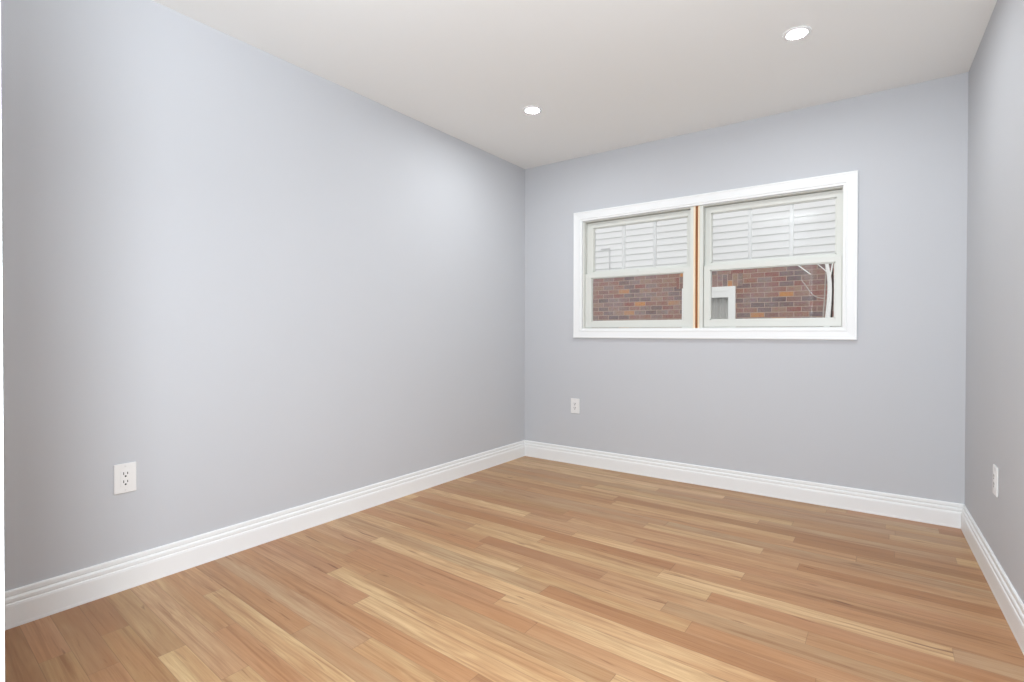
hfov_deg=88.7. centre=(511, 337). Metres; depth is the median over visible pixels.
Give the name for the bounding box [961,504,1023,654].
baseboard
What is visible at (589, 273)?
window
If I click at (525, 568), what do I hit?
floor
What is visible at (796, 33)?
recessed light
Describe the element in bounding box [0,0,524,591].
wall
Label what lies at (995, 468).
wall outlet
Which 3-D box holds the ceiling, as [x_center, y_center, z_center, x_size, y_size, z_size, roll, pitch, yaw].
[-0.036,-1.471,1.613,3.320,0.120,5.110,0,1,36]
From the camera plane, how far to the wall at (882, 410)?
3.25 m
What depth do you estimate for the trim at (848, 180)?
3.41 m
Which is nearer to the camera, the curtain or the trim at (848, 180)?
the trim at (848, 180)
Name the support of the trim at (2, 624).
attached to the wall
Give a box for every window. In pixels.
[583,206,693,328]
[699,186,842,327]
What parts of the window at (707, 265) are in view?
sash, sash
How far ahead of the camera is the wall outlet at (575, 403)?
4.18 m
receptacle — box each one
[121,469,129,486]
[573,402,576,409]
[993,471,994,488]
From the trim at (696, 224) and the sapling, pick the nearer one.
the trim at (696, 224)
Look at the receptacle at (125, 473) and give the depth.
2.13 m
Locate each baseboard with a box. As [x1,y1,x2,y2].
[4,440,524,629]
[525,440,962,528]
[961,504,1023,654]
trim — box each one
[0,49,4,681]
[573,170,857,339]
[693,205,699,327]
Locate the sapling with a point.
(830, 283)
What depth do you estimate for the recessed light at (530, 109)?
3.27 m
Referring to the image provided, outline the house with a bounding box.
[593,199,841,327]
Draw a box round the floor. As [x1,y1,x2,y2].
[5,456,1023,681]
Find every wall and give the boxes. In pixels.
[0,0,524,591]
[525,72,968,503]
[965,0,1023,603]
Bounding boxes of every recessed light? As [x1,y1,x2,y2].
[523,106,541,113]
[782,26,811,40]
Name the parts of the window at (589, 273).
sash, sash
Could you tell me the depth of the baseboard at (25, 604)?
2.40 m
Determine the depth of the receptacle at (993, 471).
2.15 m
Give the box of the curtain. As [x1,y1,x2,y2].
[712,298,727,318]
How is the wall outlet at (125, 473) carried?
attached to the wall at (234, 272)
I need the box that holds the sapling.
[799,263,833,326]
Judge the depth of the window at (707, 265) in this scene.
3.39 m
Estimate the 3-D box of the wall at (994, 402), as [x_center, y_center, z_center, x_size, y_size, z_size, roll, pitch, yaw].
[1.098,-0.179,0.708,0.120,2.444,4.956,0,1,34]
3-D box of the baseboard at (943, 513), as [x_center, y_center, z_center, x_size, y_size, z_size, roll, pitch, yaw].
[1.264,0.948,3.636,2.858,0.131,0.016,0,1,36]
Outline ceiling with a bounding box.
[152,0,996,168]
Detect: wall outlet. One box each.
[113,461,136,494]
[571,398,579,413]
[993,464,998,496]
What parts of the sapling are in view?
dark stem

